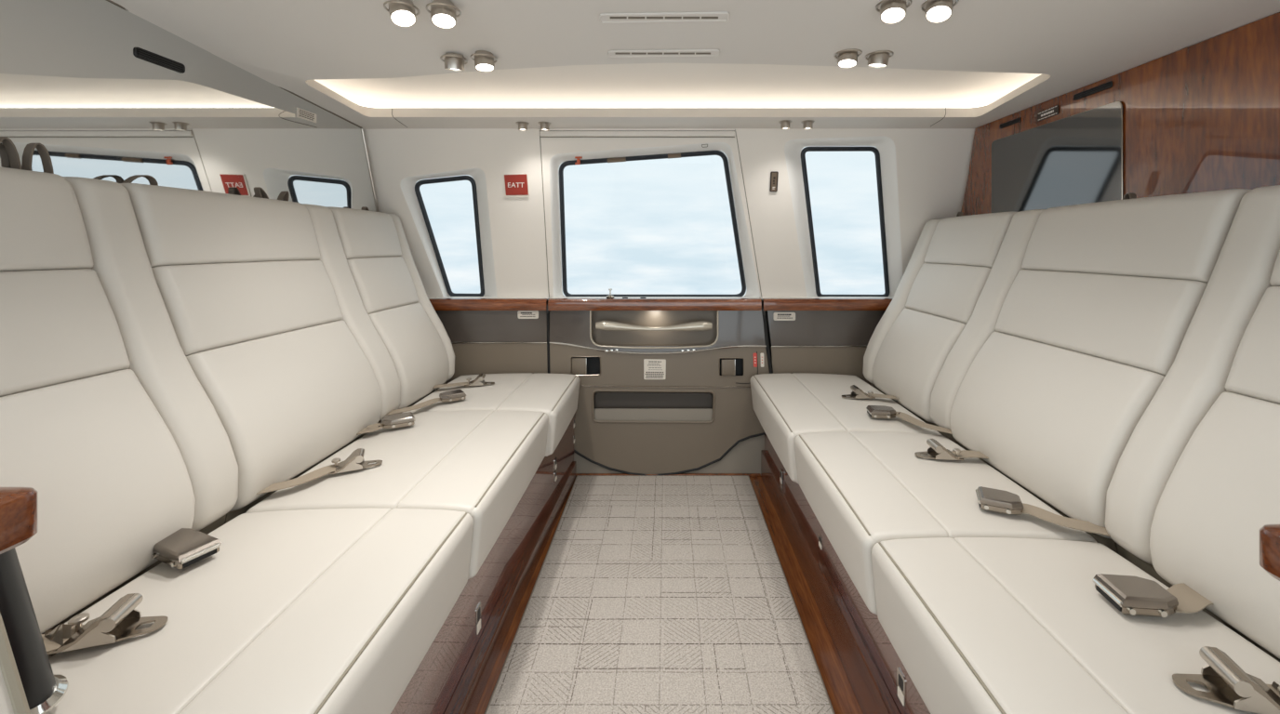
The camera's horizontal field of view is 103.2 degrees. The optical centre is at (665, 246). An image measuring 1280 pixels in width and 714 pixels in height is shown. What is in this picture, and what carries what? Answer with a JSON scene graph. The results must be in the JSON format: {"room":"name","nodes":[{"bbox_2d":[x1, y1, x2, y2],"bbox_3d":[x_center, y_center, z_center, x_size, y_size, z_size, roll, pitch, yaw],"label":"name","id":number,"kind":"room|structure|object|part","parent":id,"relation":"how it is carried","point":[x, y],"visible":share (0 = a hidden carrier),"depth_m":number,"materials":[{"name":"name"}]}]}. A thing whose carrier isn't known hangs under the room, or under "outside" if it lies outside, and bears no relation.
{"room":"aircraft cabin","nodes":[
{"label":"aircraft cabin","id":0,"kind":"room"},
{"bbox_2d":[435,310,547,384],"bbox_3d":[-0.947,0.580,2.330,0.820,0.577,0.041,0,0,0],"label":"panel","id":1,"kind":"object","parent":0,"point":[485,342],"visible":0.42,"depth_m":2.33,"materials":[{"name":"grey plastic"}]},
{"bbox_3d":[-0.952,0.365,2.341,0.810,0.147,0.018,0,0,0],"label":"panel","id":2,"kind":"part","parent":1,"relation":"part of","materials":[{"name":"grey plastic"}]},
{"bbox_3d":[-0.944,0.658,2.326,0.816,0.422,0.033,0,0,0],"label":"panel","id":3,"kind":"part","parent":1,"relation":"part of","materials":[{"name":"brown plastic"}]},
{"bbox_2d":[517,310,538,319],"bbox_3d":[-0.636,0.315,2.337,0.098,0.037,0.004,0,0,0],"label":"placard","id":4,"kind":"object","parent":1,"relation":"attached to","point":[521,314],"visible":1,"depth_m":2.33,"materials":[{"name":"beige plastic"}]},
{"bbox_2d":[548,310,772,362],"bbox_3d":[0.010,0.650,2.455,2.620,0.811,0.070,0,0,0],"label":"wall","id":5,"kind":"structure","parent":0,"point":[766,311],"depth_m":2.46,"materials":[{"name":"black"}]},
{"bbox_2d":[573,408,764,474],"bbox_3d":[-0.004,0.901,2.324,1.324,0.307,0.024,0,0,0],"label":"baseboard","id":6,"kind":"structure","parent":5,"relation":"attached to","point":[745,458],"depth_m":2.32,"materials":[{"name":"beige plastic"}]},
{"bbox_2d":[474,477,863,713],"bbox_3d":[0.014,1.066,1.000,2.700,0.040,2.800,0,0,0],"label":"floor","id":7,"kind":"structure","parent":0,"point":[843,700],"depth_m":1.40,"materials":[{"name":"brown wood"}]},
{"bbox_2d":[0,137,473,713],"bbox_3d":[-0.830,0.271,0.793,0.828,0.944,0.658,0,0,0],"label":"seat","id":8,"kind":"object","parent":7,"relation":"on","point":[104,413],"visible":0.91,"depth_m":0.87,"materials":[{"name":"beige leather"}]},
{"bbox_2d":[0,487,68,713],"bbox_3d":[-0.769,0.441,0.522,0.429,0.358,0.244,0,0,0],"label":"armrest","id":9,"kind":"object","parent":8,"relation":"attached to","point":[29,685],"visible":1,"depth_m":0.55,"materials":[{"name":"brown wood"}]},
{"bbox_3d":[-0.743,0.436,0.578,0.033,0.250,0.130,0,0,-32],"label":"post","id":10,"kind":"part","parent":9,"relation":"part of","materials":[{"name":"black"}]},
{"bbox_2d":[41,593,167,656],"bbox_3d":[-0.852,0.554,0.727,0.213,0.054,0.060,0,0,-17],"label":"belt","id":11,"kind":"object","parent":8,"relation":"on","point":[120,622],"visible":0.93,"depth_m":0.73,"materials":[{"name":"silver metal"}]},
{"bbox_3d":[-0.809,0.565,0.743,0.122,0.003,0.048,0,0,-17],"label":"tongue plate","id":12,"kind":"part","parent":11,"relation":"part of","materials":[{"name":"silver metal"}]},
{"bbox_2d":[151,528,221,570],"bbox_3d":[-0.908,0.553,0.938,0.167,0.029,0.069,0,0,19],"label":"buckle","id":13,"kind":"object","parent":8,"relation":"on","point":[184,548],"visible":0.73,"depth_m":0.91,"materials":[{"name":"silver metal"}]},
{"bbox_2d":[44,508,473,713],"bbox_3d":[-0.681,0.656,0.849,0.528,0.174,0.542,0,0,0],"label":"seat cushion","id":14,"kind":"object","parent":8,"relation":"on","point":[321,611],"depth_m":0.80,"materials":[{"name":"beige leather"}]},
{"bbox_2d":[119,174,548,579],"bbox_3d":[-0.825,0.282,1.460,0.836,0.920,0.676,0,0,0],"label":"seat","id":15,"kind":"object","parent":7,"relation":"on","point":[260,296],"visible":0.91,"depth_m":1.31,"materials":[{"name":"beige leather"}]},
{"bbox_2d":[256,448,382,494],"bbox_3d":[-0.854,0.547,1.249,0.072,0.037,0.271,0,0,45],"label":"belt","id":16,"kind":"object","parent":15,"relation":"on","point":[355,461],"visible":1,"depth_m":1.27,"materials":[{"name":"beige fabric"}]},
{"bbox_3d":[-0.795,0.565,1.302,0.117,0.003,0.046,0,0,-27],"label":"tongue plate","id":17,"kind":"part","parent":16,"relation":"part of","materials":[{"name":"silver metal"}]},
{"bbox_2d":[356,412,415,434],"bbox_3d":[-0.881,0.552,1.579,0.183,0.028,0.071,0,0,-37],"label":"belt","id":18,"kind":"object","parent":15,"relation":"on","point":[404,420],"visible":0.96,"depth_m":1.58,"materials":[{"name":"silver metal"}]},
{"bbox_3d":[-0.849,0.545,1.604,0.091,0.014,0.062,0,0,-31],"label":"buckle lid","id":19,"kind":"part","parent":18,"relation":"part of","materials":[{"name":"silver metal"}]},
{"bbox_2d":[245,410,548,579],"bbox_3d":[-0.676,0.656,1.454,0.538,0.174,0.663,0,0,0],"label":"seat cushion","id":20,"kind":"object","parent":15,"relation":"on","point":[480,464],"depth_m":1.31,"materials":[{"name":"beige leather"}]},
{"bbox_2d":[326,206,580,456],"bbox_3d":[-0.816,0.290,2.043,0.863,0.904,0.512,0,0,0],"label":"seat","id":21,"kind":"object","parent":7,"relation":"on","point":[383,270],"visible":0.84,"depth_m":1.96,"materials":[{"name":"beige leather"}]},
{"bbox_2d":[385,389,466,415],"bbox_3d":[-0.852,0.552,1.800,0.072,0.027,0.288,0,0,42],"label":"belt","id":22,"kind":"object","parent":21,"relation":"on","point":[458,394],"visible":0.98,"depth_m":1.84,"materials":[{"name":"beige fabric"}]},
{"bbox_3d":[-0.789,0.546,1.871,0.083,0.014,0.059,0,0,-36],"label":"buckle lid","id":23,"kind":"part","parent":22,"relation":"part of","materials":[{"name":"silver metal"}]},
{"bbox_2d":[432,373,494,388],"bbox_3d":[-0.831,0.547,2.062,0.256,0.037,0.057,0,0,-16],"label":"belt","id":24,"kind":"object","parent":21,"relation":"on","point":[479,380],"visible":0.98,"depth_m":2.06,"materials":[{"name":"beige fabric"}]},
{"bbox_3d":[-0.764,0.565,2.082,0.117,0.003,0.046,0,0,-12],"label":"tongue plate","id":25,"kind":"part","parent":24,"relation":"part of","materials":[{"name":"silver metal"}]},
{"bbox_2d":[403,373,580,456],"bbox_3d":[-0.664,0.656,2.043,0.561,0.174,0.512,0,0,0],"label":"seat cushion","id":26,"kind":"object","parent":21,"relation":"on","point":[554,395],"depth_m":1.96,"materials":[{"name":"beige leather"}]},
{"bbox_2d":[390,413,576,713],"bbox_3d":[-0.623,0.894,0.970,0.436,0.301,2.640,0,0,0],"label":"plinth","id":27,"kind":"object","parent":7,"relation":"on","point":[452,677],"visible":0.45,"depth_m":1.30,"materials":[{"name":"brown wood"}]},
{"bbox_2d":[475,601,480,638],"bbox_3d":[-0.460,0.915,1.244,0.004,0.070,0.032,0,0,0],"label":"latch plate","id":28,"kind":"object","parent":27,"relation":"attached to","point":[478,609],"visible":1,"depth_m":1.24,"materials":[{"name":"silver metal"}]},
{"bbox_2d":[477,607,480,621],"bbox_3d":[-0.459,0.902,1.244,0.001,0.025,0.018,0,0,0],"label":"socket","id":29,"kind":"object","parent":28,"relation":"attached to","point":[478,608],"depth_m":1.24,"materials":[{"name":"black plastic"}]},
{"bbox_3d":[-0.432,1.008,0.970,0.055,0.075,2.640,0,0,0],"label":"skirting","id":30,"kind":"part","parent":27,"relation":"part of","materials":[{"name":"brown wood"}]},
{"bbox_2d":[554,470,557,482],"bbox_3d":[-0.431,0.897,1.978,0.004,0.040,0.032,0,0,0],"label":"latch plate","id":31,"kind":"object","parent":27,"relation":"attached to","point":[555,472],"visible":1,"depth_m":1.98,"materials":[{"name":"silver metal"}]},
{"bbox_2d":[554,457,557,471],"bbox_3d":[-0.431,0.850,1.978,0.004,0.045,0.032,0,0,0],"label":"latch plate","id":32,"kind":"object","parent":27,"relation":"attached to","point":[555,460],"visible":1,"depth_m":1.98,"materials":[{"name":"silver metal"}]},
{"bbox_2d":[484,475,835,713],"bbox_3d":[-0.014,1.041,0.972,0.779,0.008,2.644,0,0,0],"label":"carpet","id":33,"kind":"object","parent":7,"relation":"on","point":[651,594],"visible":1,"depth_m":1.43,"materials":[{"name":"beige carpet"}]},
{"bbox_2d":[576,473,760,477],"bbox_3d":[0.000,1.040,2.305,0.860,0.012,0.016,0,0,0],"label":"threshold","id":34,"kind":"object","parent":7,"relation":"on","point":[748,474],"visible":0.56,"depth_m":2.30,"materials":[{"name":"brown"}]},
{"bbox_2d":[760,432,930,713],"bbox_3d":[0.636,0.894,0.970,0.412,0.301,2.640,0,0,0],"label":"plinth","id":35,"kind":"object","parent":7,"relation":"on","point":[870,662],"visible":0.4,"depth_m":1.29,"materials":[{"name":"brown wood"}]},
{"bbox_2d":[779,468,782,485],"bbox_3d":[0.447,0.897,1.971,0.004,0.055,0.032,0,0,0],"label":"latch plate","id":36,"kind":"object","parent":35,"relation":"attached to","point":[780,471],"visible":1,"depth_m":1.97,"materials":[{"name":"silver metal"}]},
{"bbox_2d":[818,533,822,551],"bbox_3d":[0.461,0.882,1.512,0.004,0.040,0.032,0,0,0],"label":"latch plate","id":37,"kind":"object","parent":35,"relation":"attached to","point":[820,537],"visible":1,"depth_m":1.51,"materials":[{"name":"silver metal"}]},
{"bbox_2d":[750,209,1045,483],"bbox_3d":[0.793,0.301,1.923,0.840,0.882,0.758,0,0,0],"label":"seat","id":38,"kind":"object","parent":7,"relation":"on","point":[951,294],"visible":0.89,"depth_m":1.79,"materials":[{"name":"beige leather"}]},
{"bbox_2d":[750,373,941,483],"bbox_3d":[0.625,0.656,1.940,0.498,0.174,0.718,0,0,0],"label":"seat cushion","id":39,"kind":"object","parent":38,"relation":"on","point":[787,406],"depth_m":1.81,"materials":[{"name":"beige leather"}]},
{"bbox_2d":[841,385,898,399],"bbox_3d":[0.772,0.547,1.901,0.221,0.037,0.058,0,0,6],"label":"belt","id":40,"kind":"object","parent":38,"relation":"on","point":[857,393],"visible":0.99,"depth_m":1.89,"materials":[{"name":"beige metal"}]},
{"bbox_3d":[0.719,0.565,1.906,0.117,0.003,0.046,0,0,0],"label":"tongue plate","id":41,"kind":"part","parent":40,"relation":"part of","materials":[{"name":"silver metal"}]},
{"bbox_2d":[866,405,952,434],"bbox_3d":[0.789,0.553,1.637,0.278,0.027,0.102,0,0,41],"label":"belt","id":42,"kind":"object","parent":38,"relation":"on","point":[874,411],"visible":0.98,"depth_m":1.66,"materials":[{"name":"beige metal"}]},
{"bbox_3d":[0.720,0.546,1.692,0.083,0.014,0.059,0,0,7],"label":"buckle lid","id":43,"kind":"part","parent":42,"relation":"part of","materials":[{"name":"silver metal"}]},
{"bbox_2d":[896,667,906,709],"bbox_3d":[0.461,0.866,0.993,0.004,0.060,0.032,0,0,0],"label":"latch plate","id":44,"kind":"object","parent":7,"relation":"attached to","point":[900,680],"visible":1,"depth_m":0.99,"materials":[{"name":"silver metal"}]},
{"bbox_2d":[898,674,903,692],"bbox_3d":[0.460,0.855,0.993,0.001,0.022,0.018,0,0,0],"label":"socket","id":45,"kind":"object","parent":44,"relation":"attached to","point":[900,676],"depth_m":0.99,"materials":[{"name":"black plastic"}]},
{"bbox_2d":[794,188,1251,614],"bbox_3d":[0.796,0.302,1.295,0.809,0.880,0.568,0,0,0],"label":"seat","id":46,"kind":"object","parent":7,"relation":"on","point":[1105,297],"visible":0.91,"depth_m":1.18,"materials":[{"name":"beige leather"}]},
{"bbox_2d":[794,431,1097,614],"bbox_3d":[0.633,0.656,1.295,0.482,0.174,0.568,0,0,0],"label":"seat cushion","id":47,"kind":"object","parent":46,"relation":"on","point":[864,489],"depth_m":1.19,"materials":[{"name":"beige leather"}]},
{"bbox_2d":[914,439,988,460],"bbox_3d":[0.778,0.547,1.368,0.206,0.037,0.056,0,0,0],"label":"belt","id":48,"kind":"object","parent":46,"relation":"on","point":[936,451],"visible":0.99,"depth_m":1.35,"materials":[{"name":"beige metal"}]},
{"bbox_3d":[0.733,0.565,1.368,0.117,0.003,0.046,0,0,4],"label":"tongue plate","id":49,"kind":"part","parent":48,"relation":"part of","materials":[{"name":"silver metal"}]},
{"bbox_2d":[975,486,1110,536],"bbox_3d":[0.783,0.552,1.060,0.234,0.028,0.069,0,0,33],"label":"belt","id":50,"kind":"object","parent":46,"relation":"on","point":[992,500],"visible":0.99,"depth_m":1.07,"materials":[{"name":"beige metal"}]},
{"bbox_3d":[0.723,0.545,1.099,0.079,0.014,0.061,0,0,26],"label":"buckle lid","id":51,"kind":"part","parent":50,"relation":"part of","materials":[{"name":"silver metal"}]},
{"bbox_2d":[871,185,1279,713],"bbox_3d":[0.804,0.312,0.698,0.808,0.861,0.631,0,0,0],"label":"seat","id":52,"kind":"object","parent":7,"relation":"on","point":[977,625],"visible":0.96,"depth_m":0.83,"materials":[{"name":"beige leather"}]},
{"bbox_2d":[871,537,1279,713],"bbox_3d":[0.637,0.656,0.730,0.474,0.174,0.558,0,0,0],"label":"seat cushion","id":53,"kind":"object","parent":52,"relation":"on","point":[977,625],"depth_m":0.76,"materials":[{"name":"beige leather"}]},
{"bbox_2d":[1093,573,1213,617],"bbox_3d":[0.791,0.552,0.806,0.190,0.029,0.077,0,0,0],"label":"belt","id":54,"kind":"object","parent":52,"relation":"on","point":[1132,595],"visible":0.98,"depth_m":0.79,"materials":[{"name":"silver metal"}]},
{"bbox_3d":[0.746,0.545,0.802,0.088,0.014,0.062,0,0,6],"label":"buckle lid","id":55,"kind":"part","parent":54,"relation":"part of","materials":[{"name":"silver metal"}]},
{"bbox_2d":[1172,646,1279,713],"bbox_3d":[0.769,0.551,0.630,0.229,0.048,0.062,0,0,9],"label":"belt","id":56,"kind":"object","parent":52,"relation":"on","point":[1228,685],"visible":1,"depth_m":0.64,"materials":[{"name":"silver metal"}]},
{"bbox_3d":[0.717,0.565,0.640,0.122,0.003,0.048,0,0,15],"label":"tongue plate","id":57,"kind":"part","parent":56,"relation":"part of","materials":[{"name":"silver metal"}]},
{"bbox_2d":[1259,524,1279,581],"bbox_3d":[0.703,0.415,0.449,0.300,0.311,0.067,0,0,0],"label":"armrest","id":58,"kind":"object","parent":52,"relation":"attached to","point":[1269,534],"visible":1,"depth_m":0.47,"materials":[{"name":"brown wood"}]},
{"bbox_2d":[363,128,974,297],"bbox_3d":[0.010,-0.123,2.262,2.620,0.748,0.266,0,0,0],"label":"wall","id":59,"kind":"structure","parent":0,"point":[517,224],"depth_m":2.21,"materials":[{"name":"white plastic"}]},
{"bbox_2d":[400,168,496,297],"bbox_3d":[-0.969,-0.043,2.316,0.376,0.590,0.266,0,0,0],"label":"window","id":60,"kind":"structure","parent":59,"relation":"in","point":[410,190],"depth_m":2.29,"materials":[{"name":"white"}]},
{"bbox_2d":[503,173,529,197],"bbox_3d":[-0.652,-0.265,2.204,0.107,0.101,0.038,0,0,0],"label":"exit sign","id":61,"kind":"object","parent":59,"relation":"attached to","point":[515,185],"visible":1,"depth_m":2.20,"materials":[{"name":"red plastic"}]},
{"bbox_2d":[539,128,773,475],"bbox_3d":[-0.030,0.274,2.289,1.053,1.541,0.319,0,0,0],"label":"door","id":62,"kind":"structure","parent":59,"relation":"in","point":[708,355],"depth_m":2.32,"materials":[{"name":"white"}]},
{"bbox_2d":[428,142,759,310],"bbox_3d":[-0.385,-0.074,2.298,1.652,0.735,0.300,0,0,0],"label":"window","id":63,"kind":"structure","parent":62,"relation":"attached to","point":[745,260],"depth_m":2.29,"materials":[{"name":"white plastic"}]},
{"bbox_3d":[-0.878,0.266,2.377,0.666,0.054,0.143,0,0,0],"label":"sill rail","id":64,"kind":"part","parent":63,"relation":"part of","materials":[{"name":"brown wood"}]},
{"bbox_3d":[-0.878,0.245,2.383,0.666,0.012,0.130,0,0,0],"label":"sill","id":65,"kind":"part","parent":63,"relation":"part of","materials":[{"name":"white"}]},
{"bbox_2d":[606,288,613,298],"bbox_3d":[-0.258,0.217,2.343,0.038,0.045,0.038,0,0,0],"label":"pin","id":66,"kind":"object","parent":62,"relation":"on","point":[609,296],"visible":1,"depth_m":2.34,"materials":[{"name":"silver metal"}]},
{"bbox_3d":[-0.121,-0.474,2.133,0.817,0.022,0.008,0,0,0],"label":"header rail","id":67,"kind":"part","parent":62,"relation":"part of","materials":[{"name":"white plastic"}]},
{"bbox_3d":[-0.056,0.365,2.327,0.533,0.049,0.047,0,0,0],"label":"pull handle","id":68,"kind":"part","parent":62,"relation":"part of","materials":[{"name":"beige"}]},
{"bbox_3d":[-0.051,0.266,2.377,0.971,0.054,0.143,0,0,0],"label":"sill rail","id":69,"kind":"part","parent":62,"relation":"part of","materials":[{"name":"brown wood"}]},
{"bbox_2d":[643,359,666,379],"bbox_3d":[-0.051,0.563,2.324,0.101,0.092,0.008,0,0,0],"label":"placard","id":70,"kind":"object","parent":62,"relation":"attached to","point":[653,368],"visible":1,"depth_m":2.32,"materials":[{"name":"beige"}]},
{"bbox_3d":[-0.051,0.245,2.383,0.971,0.012,0.130,0,0,0],"label":"sill","id":71,"kind":"part","parent":62,"relation":"part of","materials":[{"name":"white"}]},
{"bbox_3d":[-0.036,0.466,2.326,0.999,0.059,0.012,0,0,0],"label":"chrome trim","id":72,"kind":"part","parent":62,"relation":"part of","materials":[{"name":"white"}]},
{"bbox_3d":[-0.024,0.741,2.321,1.023,0.591,0.042,0,0,0],"label":"panel","id":73,"kind":"part","parent":62,"relation":"part of","materials":[{"name":"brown plastic"}]},
{"bbox_2d":[753,353,757,367],"bbox_3d":[0.409,0.521,2.326,0.017,0.063,0.006,0,0,0],"label":"tab","id":74,"kind":"object","parent":62,"relation":"attached to","point":[754,354],"visible":1,"depth_m":2.32,"materials":[{"name":"red plastic"}]},
{"bbox_2d":[760,353,763,367],"bbox_3d":[0.442,0.521,2.326,0.016,0.063,0.006,0,0,0],"label":"tab","id":75,"kind":"object","parent":62,"relation":"attached to","point":[761,354],"visible":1,"depth_m":2.33,"materials":[{"name":"beige plastic"}]},
{"bbox_2d":[358,104,987,107],"bbox_3d":[0.026,-0.548,1.768,2.516,0.014,0.532,0,0,0],"label":"light strip","id":76,"kind":"object","parent":59,"relation":"attached to","point":[358,104],"visible":0.1,"depth_m":2.01,"materials":[{"name":"white"}]},
{"bbox_2d":[769,171,778,191],"bbox_3d":[0.468,-0.280,2.198,0.035,0.086,0.034,0,0,0],"label":"plate","id":77,"kind":"object","parent":59,"relation":"attached to","point":[774,175],"visible":1,"depth_m":2.20,"materials":[{"name":"brown"}]},
{"bbox_3d":[0.469,-0.280,2.200,0.030,0.082,0.031,0,0,0],"label":"plate","id":78,"kind":"part","parent":77,"relation":"part of","materials":[{"name":"brown metal"}]},
{"bbox_2d":[760,135,903,310],"bbox_3d":[0.824,-0.086,2.294,0.758,0.758,0.308,0,0,0],"label":"window","id":79,"kind":"structure","parent":59,"relation":"in","point":[885,150],"depth_m":2.29,"materials":[{"name":"white plastic"}]},
{"bbox_3d":[0.824,0.266,2.377,0.758,0.054,0.143,0,0,0],"label":"sill rail","id":80,"kind":"part","parent":79,"relation":"part of","materials":[{"name":"brown wood"}]},
{"bbox_3d":[0.824,0.245,2.383,0.758,0.012,0.130,0,0,0],"label":"sill","id":81,"kind":"part","parent":79,"relation":"part of","materials":[{"name":"white"}]},
{"bbox_2d":[110,0,1279,129],"bbox_3d":[0.010,-0.579,0.895,2.620,0.171,2.490,0,0,0],"label":"ceiling","id":82,"kind":"structure","parent":0,"point":[286,44],"depth_m":1.23,"materials":[{"name":"white plastic"}]},
{"bbox_2d":[383,0,420,26],"bbox_3d":[-0.549,-0.487,1.053,0.068,0.054,0.068,0,0,0],"label":"recessed light","id":83,"kind":"object","parent":82,"relation":"in","point":[402,12],"visible":1,"depth_m":1.04,"materials":[{"name":"silver metal"}]},
{"bbox_2d":[426,0,461,28],"bbox_3d":[-0.465,-0.487,1.061,0.068,0.050,0.068,0,0,0],"label":"recessed light","id":84,"kind":"object","parent":82,"relation":"in","point":[443,12],"visible":1,"depth_m":1.05,"materials":[{"name":"silver metal"}]},
{"bbox_2d":[440,53,467,71],"bbox_3d":[-0.560,-0.487,1.341,0.068,0.047,0.068,0,0,0],"label":"recessed light","id":85,"kind":"object","parent":82,"relation":"in","point":[455,62],"visible":1,"depth_m":1.32,"materials":[{"name":"silver metal"}]},
{"bbox_2d":[470,50,497,72],"bbox_3d":[-0.477,-0.487,1.331,0.068,0.045,0.068,0,0,0],"label":"recessed light","id":86,"kind":"object","parent":82,"relation":"in","point":[484,60],"visible":1,"depth_m":1.31,"materials":[{"name":"silver metal"}]},
{"bbox_2d":[515,121,529,131],"bbox_3d":[-0.577,-0.487,2.034,0.051,0.041,0.051,0,0,0],"label":"recessed light","id":87,"kind":"object","parent":82,"relation":"in","point":[522,126],"visible":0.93,"depth_m":2.02,"materials":[{"name":"silver metal"}]},
{"bbox_2d":[537,121,551,131],"bbox_3d":[-0.487,-0.487,2.034,0.051,0.041,0.051,0,0,0],"label":"recessed light","id":88,"kind":"object","parent":82,"relation":"in","point":[544,126],"visible":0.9,"depth_m":2.02,"materials":[{"name":"silver metal"}]},
{"bbox_2d":[607,49,719,57],"bbox_3d":[-0.007,-0.492,1.292,0.288,0.005,0.040,0,0,2],"label":"ceiling vent","id":89,"kind":"object","parent":82,"relation":"in","point":[654,52],"visible":1,"depth_m":1.29,"materials":[{"name":"white plastic"}]},
{"bbox_3d":[-0.007,-0.493,1.292,0.283,0.003,0.036,0,0,2],"label":"plate","id":90,"kind":"part","parent":89,"relation":"part of","materials":[{"name":"white plastic"}]},
{"bbox_2d":[599,11,729,23],"bbox_3d":[-0.005,-0.492,1.089,0.282,0.005,0.040,0,0,2],"label":"ceiling vent","id":91,"kind":"object","parent":82,"relation":"in","point":[713,16],"visible":1,"depth_m":1.09,"materials":[{"name":"white plastic"}]},
{"bbox_3d":[-0.005,-0.493,1.089,0.278,0.003,0.035,0,0,2],"label":"plate","id":92,"kind":"part","parent":91,"relation":"part of","materials":[{"name":"white plastic"}]},
{"bbox_2d":[305,63,1050,117],"bbox_3d":[0.026,-0.554,1.653,2.530,0.118,0.775,0,0,0],"label":"light","id":93,"kind":"object","parent":82,"relation":"in","point":[633,89],"depth_m":1.95,"materials":[{"name":"white plastic"}]},
{"bbox_2d":[778,120,792,129],"bbox_3d":[0.474,-0.487,2.011,0.051,0.041,0.051,0,0,0],"label":"recessed light","id":94,"kind":"object","parent":82,"relation":"in","point":[785,124],"visible":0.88,"depth_m":2.00,"materials":[{"name":"silver metal"}]},
{"bbox_2d":[800,120,814,129],"bbox_3d":[0.563,-0.487,2.011,0.051,0.041,0.051,0,0,0],"label":"recessed light","id":95,"kind":"object","parent":82,"relation":"in","point":[807,124],"visible":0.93,"depth_m":2.00,"materials":[{"name":"silver metal"}]},
{"bbox_2d":[833,48,862,68],"bbox_3d":[0.467,-0.487,1.302,0.068,0.046,0.068,0,0,0],"label":"recessed light","id":96,"kind":"object","parent":82,"relation":"in","point":[846,58],"visible":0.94,"depth_m":1.29,"materials":[{"name":"silver metal"}]},
{"bbox_2d":[865,50,893,67],"bbox_3d":[0.551,-0.487,1.311,0.068,0.046,0.068,0,0,0],"label":"recessed light","id":97,"kind":"object","parent":82,"relation":"in","point":[879,59],"visible":0.95,"depth_m":1.29,"materials":[{"name":"silver metal"}]},
{"bbox_2d":[875,0,912,24],"bbox_3d":[0.465,-0.487,1.036,0.068,0.051,0.068,0,0,0],"label":"recessed light","id":98,"kind":"object","parent":82,"relation":"in","point":[891,11],"visible":1,"depth_m":1.02,"materials":[{"name":"white glass"}]},
{"bbox_2d":[920,0,959,23],"bbox_3d":[0.557,-0.487,1.033,0.068,0.053,0.068,0,0,0],"label":"recessed light","id":99,"kind":"object","parent":82,"relation":"in","point":[937,11],"visible":1,"depth_m":1.02,"materials":[{"name":"silver metal"}]},
{"bbox_2d":[767,310,885,385],"bbox_3d":[0.865,0.580,2.330,0.795,0.577,0.041,0,0,0],"label":"panel","id":100,"kind":"object","parent":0,"point":[834,342],"visible":0.42,"depth_m":2.33,"materials":[{"name":"grey"}]},
{"bbox_2d":[773,312,795,320],"bbox_3d":[0.546,0.323,2.336,0.101,0.038,0.005,0,0,0],"label":"placard","id":101,"kind":"object","parent":100,"relation":"attached to","point":[777,316],"visible":1,"depth_m":2.33,"materials":[{"name":"beige"}]},
{"bbox_3d":[0.870,0.666,2.325,0.774,0.405,0.032,0,0,0],"label":"panel","id":102,"kind":"part","parent":100,"relation":"part of","materials":[{"name":"brown plastic"}]},
{"bbox_3d":[0.865,0.374,2.341,0.795,0.164,0.019,0,0,0],"label":"panel","id":103,"kind":"part","parent":100,"relation":"part of","materials":[{"name":"grey"}]},
{"bbox_3d":[-1.310,0.196,1.000,0.030,1.700,2.700,0,0,0],"label":"wall","id":104,"kind":"structure","parent":0,"visible":0},
{"bbox_2d":[0,0,378,212],"bbox_3d":[-1.266,0.190,0.996,0.017,1.709,2.692,0,0,0],"label":"mirror panel","id":105,"kind":"object","parent":104,"relation":"attached to","point":[73,84],"visible":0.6,"depth_m":1.25,"materials":[{"name":"mirror"}]},
{"bbox_2d":[134,47,185,73],"bbox_3d":[-1.260,-0.464,1.265,0.004,0.025,0.124,0,0,0],"label":"wall vent","id":106,"kind":"object","parent":105,"relation":"attached to","point":[140,53],"visible":1,"depth_m":1.26,"materials":[{"name":"black plastic"}]},
{"bbox_2d":[295,107,316,122],"bbox_3d":[-1.260,-0.459,1.777,0.003,0.033,0.096,0,0,0],"label":"wall vent","id":107,"kind":"object","parent":105,"relation":"attached to","point":[301,113],"visible":1,"depth_m":1.77,"materials":[{"name":"beige plastic"}]},
{"bbox_2d":[299,109,314,120],"bbox_3d":[-1.258,-0.460,1.776,0.001,0.023,0.075,0,0,0],"label":"print","id":108,"kind":"object","parent":107,"relation":"attached to","point":[300,110],"depth_m":1.77},
{"bbox_3d":[1.335,0.266,1.000,0.030,1.560,2.700,0,0,0],"label":"wall","id":109,"kind":"structure","parent":0,"visible":0},
{"bbox_2d":[960,12,1279,215],"bbox_3d":[1.302,0.276,0.993,0.025,1.538,2.686,0,0,0],"label":"wood panel","id":110,"kind":"object","parent":109,"relation":"attached to","point":[1205,115],"visible":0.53,"depth_m":1.24,"materials":[{"name":"brown wood"}]},
{"bbox_2d":[999,117,1020,129],"bbox_3d":[1.288,-0.462,1.900,0.004,0.017,0.114,0,0,0],"label":"wall vent","id":111,"kind":"object","parent":110,"relation":"attached to","point":[1018,120],"visible":1,"depth_m":1.90,"materials":[{"name":"black plastic"}]},
{"bbox_2d":[1037,105,1058,121],"bbox_3d":[1.288,-0.449,1.711,0.003,0.033,0.096,0,0,0],"label":"placard","id":112,"kind":"object","parent":110,"relation":"attached to","point":[1053,111],"visible":1,"depth_m":1.71,"materials":[{"name":"brown metal"}]},
{"bbox_2d":[991,101,1123,213],"bbox_3d":[1.287,-0.146,1.715,0.006,0.537,0.574,0,0,0],"label":"television","id":113,"kind":"object","parent":110,"relation":"attached to","point":[1075,159],"visible":0.48,"depth_m":1.64,"materials":[{"name":"black glass"}]},
{"bbox_2d":[1073,80,1112,100],"bbox_3d":[1.288,-0.469,1.532,0.004,0.019,0.139,0,0,0],"label":"wall vent","id":114,"kind":"object","parent":110,"relation":"attached to","point":[1108,85],"visible":1,"depth_m":1.53,"materials":[{"name":"black plastic"}]}
]}

